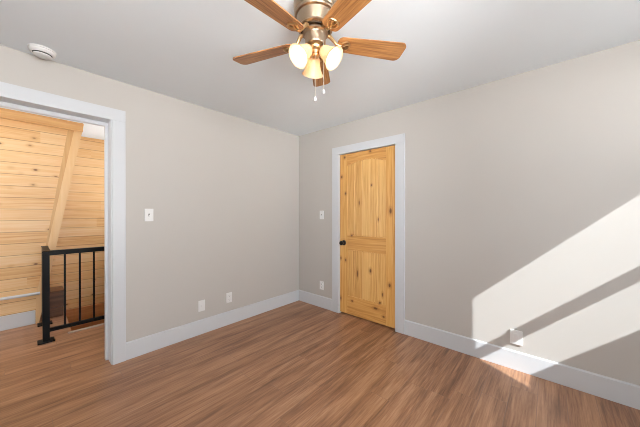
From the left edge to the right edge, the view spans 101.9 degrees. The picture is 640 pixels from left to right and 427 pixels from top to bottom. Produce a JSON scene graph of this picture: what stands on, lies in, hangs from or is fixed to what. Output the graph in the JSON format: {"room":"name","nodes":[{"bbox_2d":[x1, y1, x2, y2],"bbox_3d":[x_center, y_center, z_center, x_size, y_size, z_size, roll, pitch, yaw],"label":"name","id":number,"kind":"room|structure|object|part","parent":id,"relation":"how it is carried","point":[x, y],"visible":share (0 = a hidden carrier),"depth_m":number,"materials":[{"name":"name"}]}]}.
{"room":"empty bedroom","nodes":[
{"label":"empty bedroom","id":0,"kind":"room"},
{"bbox_2d":[0,118,67,322],"bbox_3d":[-3.942,0.071,2.438,0.100,2.440,2.443,0,0,42],"label":"wall","id":1,"kind":"structure","parent":0,"point":[31,155],"depth_m":2.98,"materials":[{"name":"brown wood"}]},
{"bbox_2d":[0,310,34,330],"bbox_3d":[-4.021,1.212,2.264,0.015,0.158,2.074,0,0,42],"label":"baseboard","id":2,"kind":"structure","parent":1,"relation":"attached to","point":[17,320],"depth_m":2.93,"materials":[{"name":"paint"}]},
{"bbox_2d":[0,292,39,300],"bbox_3d":[-3.992,0.936,2.262,0.031,0.034,2.110,0,0,42],"label":"trim","id":3,"kind":"structure","parent":1,"relation":"attached to","point":[35,293],"depth_m":2.92,"materials":[{"name":"paint"}]},
{"bbox_2d":[0,108,82,131],"bbox_3d":[-3.871,-1.097,2.401,0.050,0.105,2.486,0,0,42],"label":"trim","id":4,"kind":"structure","parent":1,"relation":"attached to","point":[8,114],"depth_m":3.04,"materials":[{"name":"brown wood"}]},
{"bbox_2d":[36,124,83,323],"bbox_3d":[-3.228,0.069,3.231,0.130,2.440,0.420,0,0,42],"label":"beam","id":5,"kind":"structure","parent":1,"relation":"attached to","point":[59,212],"depth_m":3.19,"materials":[{"name":"brown wood"}]},
{"bbox_2d":[46,130,73,245],"bbox_3d":[-3.200,-0.253,3.189,0.010,1.585,0.279,0,0,42],"label":"trim","id":6,"kind":"structure","parent":1,"relation":"attached to","point":[70,132],"depth_m":3.20,"materials":[{"name":"brown wood"}]},
{"bbox_2d":[50,136,104,324],"bbox_3d":[-4.050,1.369,3.410,0.100,5.040,3.850,0,0,42],"label":"wall","id":7,"kind":"structure","parent":0,"point":[82,226],"depth_m":3.90,"materials":[{"name":"brown wood"}]},
{"bbox_2d":[66,302,104,330],"bbox_3d":[-3.208,1.550,4.258,0.035,0.315,1.465,0,0,42],"label":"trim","id":8,"kind":"structure","parent":7,"relation":"attached to","point":[72,315],"depth_m":3.90,"materials":[{"name":"brown wood"}]},
{"bbox_2d":[0,45,298,341],"bbox_3d":[-1.486,0.070,2.670,0.165,2.440,3.350,0,0,42],"label":"wall","id":9,"kind":"structure","parent":0,"point":[221,189],"depth_m":2.72,"materials":[{"name":"paint"}]},
{"bbox_2d":[0,81,125,364],"bbox_3d":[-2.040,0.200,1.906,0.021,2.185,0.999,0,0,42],"label":"trim","id":10,"kind":"structure","parent":9,"relation":"attached to","point":[10,91],"depth_m":2.21,"materials":[{"name":"paint"}]},
{"bbox_2d":[145,209,152,220],"bbox_3d":[-1.589,0.014,2.414,0.020,0.117,0.072,0,0,42],"label":"light switch","id":11,"kind":"object","parent":9,"relation":"attached to","point":[148,212],"visible":1,"depth_m":2.41,"materials":[{"name":"plastic"}]},
{"bbox_2d":[198,300,204,311],"bbox_3d":[-1.267,0.990,2.784,0.014,0.117,0.072,0,0,42],"label":"wall socket","id":12,"kind":"object","parent":9,"relation":"attached to","point":[201,304],"visible":1,"depth_m":2.78,"materials":[{"name":"plastic"}]},
{"bbox_2d":[126,290,298,359],"bbox_3d":[-1.014,1.213,3.069,0.015,0.153,2.100,0,0,42],"label":"baseboard","id":13,"kind":"structure","parent":9,"relation":"attached to","point":[137,347],"depth_m":2.77,"materials":[{"name":"paint"}]},
{"bbox_2d":[226,292,231,302],"bbox_3d":[-1.058,0.980,3.023,0.010,0.117,0.072,0,0,42],"label":"wall outlet","id":14,"kind":"object","parent":9,"relation":"attached to","point":[228,295],"visible":1,"depth_m":3.02,"materials":[{"name":"plastic"}]},
{"bbox_2d":[0,0,639,139],"bbox_3d":[-1.316,-1.208,1.680,6.800,0.120,4.900,0,0,42],"label":"ceiling","id":15,"kind":"structure","parent":0,"point":[184,50],"depth_m":1.77,"materials":[{"name":"paint"}]},
{"bbox_2d":[27,43,56,59],"bbox_3d":[-1.947,-1.123,1.820,0.140,0.050,0.140,0,0,42],"label":"smoke detector","id":16,"kind":"object","parent":15,"relation":"attached to","point":[43,52],"visible":1,"depth_m":1.79,"materials":[{"name":"plastic"}]},
{"bbox_2d":[233,0,405,100],"bbox_3d":[-0.047,-0.873,1.393,1.034,0.547,0.994,0,0,42],"label":"ceiling fan","id":17,"kind":"object","parent":15,"relation":"hanging from","point":[315,21],"visible":1,"depth_m":1.38,"materials":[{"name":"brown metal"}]},
{"bbox_3d":[-0.329,-0.947,1.547,0.408,0.032,0.126,1,0,22],"label":"blade","id":18,"kind":"part","parent":17,"relation":"part of","materials":[{"name":"brown wood"}]},
{"bbox_3d":[-0.238,-0.936,1.172,0.126,0.032,0.408,0,1,40],"label":"blade","id":19,"kind":"part","parent":17,"relation":"part of","materials":[{"name":"brown wood"}]},
{"bbox_3d":[-0.102,-0.838,1.371,0.124,0.128,0.128,0,0,42],"label":"lamp shade","id":20,"kind":"part","parent":17,"relation":"part of","materials":[{"name":"white glass"}]},
{"bbox_3d":[-0.090,-0.851,1.376,0.046,0.058,0.060,0,0,42],"label":"bulb","id":21,"kind":"part","parent":17,"relation":"part of","materials":[{"name":"white glass"}]},
{"bbox_3d":[-0.039,-0.839,1.521,0.126,0.128,0.122,0,0,42],"label":"lamp shade","id":22,"kind":"part","parent":17,"relation":"part of","materials":[{"name":"white glass"}]},
{"bbox_3d":[0.000,-0.958,1.750,0.126,0.032,0.408,0,3,4],"label":"blade","id":23,"kind":"part","parent":17,"relation":"part of","materials":[{"name":"brown wood"}]},
{"bbox_3d":[0.019,-0.803,1.391,0.004,0.262,0.004,0,0,42],"label":"pull chain","id":24,"kind":"part","parent":17,"relation":"part of","materials":[{"name":"metal"}]},
{"bbox_3d":[0.049,-0.851,1.391,0.059,0.059,0.046,0,0,42],"label":"bulb","id":25,"kind":"part","parent":17,"relation":"part of","materials":[{"name":"white glass"}]},
{"bbox_3d":[0.062,-0.839,1.389,0.128,0.128,0.123,0,0,42],"label":"lamp shade","id":26,"kind":"part","parent":17,"relation":"part of","materials":[{"name":"white glass"}]},
{"bbox_3d":[0.147,-0.940,1.142,0.126,0.032,0.408,0,1,-32],"label":"blade","id":27,"kind":"part","parent":17,"relation":"part of","materials":[{"name":"brown wood"}]},
{"bbox_3d":[0.294,-0.953,1.500,0.408,0.032,0.126,-2,1,-14],"label":"blade","id":28,"kind":"part","parent":17,"relation":"part of","materials":[{"name":"brown wood"}]},
{"bbox_2d":[0,300,639,426],"bbox_3d":[-1.218,1.343,1.599,6.540,0.100,4.900,0,0,42],"label":"floor","id":29,"kind":"structure","parent":0,"point":[299,363],"depth_m":1.97,"materials":[{"name":"wood"}]},
{"bbox_2d":[50,286,63,317],"bbox_3d":[-3.402,1.127,3.304,0.290,0.325,0.192,0,0,42],"label":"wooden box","id":30,"kind":"object","parent":29,"relation":"on","point":[56,293],"visible":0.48,"depth_m":3.24,"materials":[{"name":"brown wood"}]},
{"bbox_2d":[37,246,104,344],"bbox_3d":[-2.476,0.832,3.394,0.725,0.914,1.663,0,0,42],"label":"stair railing","id":31,"kind":"object","parent":29,"relation":"on","point":[46,252],"visible":0.54,"depth_m":2.67,"materials":[{"name":"black metal"}]},
{"bbox_3d":[-3.208,1.284,3.026,0.120,0.012,0.120,0,0,42],"label":"plate","id":32,"kind":"part","parent":31,"relation":"part of","materials":[{"name":"black metal"}]},
{"bbox_3d":[-2.981,0.400,2.824,0.605,0.044,0.048,0,0,42],"label":"rail","id":33,"kind":"part","parent":31,"relation":"part of","materials":[{"name":"black metal"}]},
{"bbox_3d":[-2.762,0.829,2.616,0.056,0.899,0.056,0,0,42],"label":"post","id":34,"kind":"part","parent":31,"relation":"part of","materials":[{"name":"black metal"}]},
{"bbox_3d":[-2.762,1.284,2.617,0.120,0.012,0.120,0,0,42],"label":"plate","id":35,"kind":"part","parent":31,"relation":"part of","materials":[{"name":"black metal"}]},
{"bbox_3d":[-2.252,0.399,3.190,0.052,0.048,1.589,0,0,42],"label":"rail","id":36,"kind":"part","parent":31,"relation":"part of","materials":[{"name":"black metal"}]},
{"bbox_3d":[-2.243,1.179,3.201,0.032,0.036,1.563,0,0,42],"label":"rail","id":37,"kind":"part","parent":31,"relation":"part of","materials":[{"name":"black metal"}]},
{"bbox_2d":[68,323,104,333],"bbox_3d":[-2.219,1.294,3.357,0.040,0.030,1.500,0,0,42],"label":"trim","id":38,"kind":"structure","parent":29,"relation":"on","point":[102,323],"depth_m":2.90,"materials":[{"name":"beige wood"}]},
{"bbox_2d":[299,40,639,385],"bbox_3d":[1.199,0.070,2.607,4.265,2.440,0.120,0,0,42],"label":"wall","id":39,"kind":"structure","parent":0,"point":[522,190],"depth_m":2.11,"materials":[{"name":"paint"}]},
{"bbox_2d":[299,290,331,310],"bbox_3d":[-0.078,1.212,3.652,0.642,0.153,0.015,0,0,42],"label":"baseboard","id":40,"kind":"structure","parent":39,"relation":"attached to","point":[317,300],"depth_m":3.62,"materials":[{"name":"paint"}]},
{"bbox_2d":[320,281,323,289],"bbox_3d":[0.022,0.989,3.566,0.072,0.117,0.010,0,0,42],"label":"wall outlet","id":41,"kind":"object","parent":39,"relation":"attached to","point":[321,282],"visible":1,"depth_m":3.56,"materials":[{"name":"plastic"}]},
{"bbox_2d":[320,211,323,218],"bbox_3d":[0.019,0.021,3.560,0.072,0.117,0.020,0,0,42],"label":"light switch","id":42,"kind":"object","parent":39,"relation":"attached to","point":[321,212],"visible":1,"depth_m":3.55,"materials":[{"name":"plastic"}]},
{"bbox_2d":[339,145,394,327],"bbox_3d":[0.533,0.258,3.097,0.764,2.023,0.107,0,0,42],"label":"door","id":43,"kind":"structure","parent":39,"relation":"in","point":[367,178],"depth_m":3.08,"materials":[{"name":"brown wood"}]},
{"bbox_3d":[0.557,-0.679,3.122,0.536,0.150,0.035,0,0,42],"label":"rail","id":44,"kind":"part","parent":43,"relation":"part of","materials":[{"name":"brown wood"}]},
{"bbox_3d":[0.557,0.367,3.124,0.536,0.180,0.035,0,0,42],"label":"rail","id":45,"kind":"part","parent":43,"relation":"part of","materials":[{"name":"brown wood"}]},
{"bbox_3d":[0.557,1.156,3.126,0.536,0.226,0.035,0,0,42],"label":"rail","id":46,"kind":"part","parent":43,"relation":"part of","materials":[{"name":"brown wood"}]},
{"bbox_3d":[0.557,-0.189,3.123,0.536,0.944,0.019,0,0,42],"label":"panel","id":47,"kind":"part","parent":43,"relation":"part of","materials":[{"name":"brown wood"}]},
{"bbox_3d":[0.557,0.750,3.125,0.536,0.598,0.019,0,0,42],"label":"panel","id":48,"kind":"part","parent":43,"relation":"part of","materials":[{"name":"brown wood"}]},
{"bbox_2d":[332,133,404,333],"bbox_3d":[0.584,0.258,3.153,0.800,2.062,0.120,0,0,42],"label":"door frame","id":49,"kind":"structure","parent":39,"relation":"attached to","point":[394,144],"depth_m":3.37,"materials":[{"name":"paint"}]},
{"bbox_2d":[510,329,522,345],"bbox_3d":[1.621,1.024,2.144,0.082,0.117,0.016,0,0,42],"label":"wall outlet","id":50,"kind":"object","parent":39,"relation":"attached to","point":[516,337],"visible":1,"depth_m":2.14,"materials":[{"name":"plastic"}]},
{"bbox_2d":[514,333,518,341],"bbox_3d":[1.617,1.024,2.140,0.033,0.066,0.005,0,0,42],"label":"receptacle","id":51,"kind":"object","parent":50,"relation":"attached to","point":[516,335],"depth_m":2.14,"materials":[{"name":"plastic"}]},
{"bbox_2d":[405,320,639,409],"bbox_3d":[1.773,1.215,2.010,2.311,0.153,0.015,0,0,42],"label":"baseboard","id":52,"kind":"structure","parent":39,"relation":"attached to","point":[615,390],"depth_m":2.06,"materials":[{"name":"paint"}]}
]}

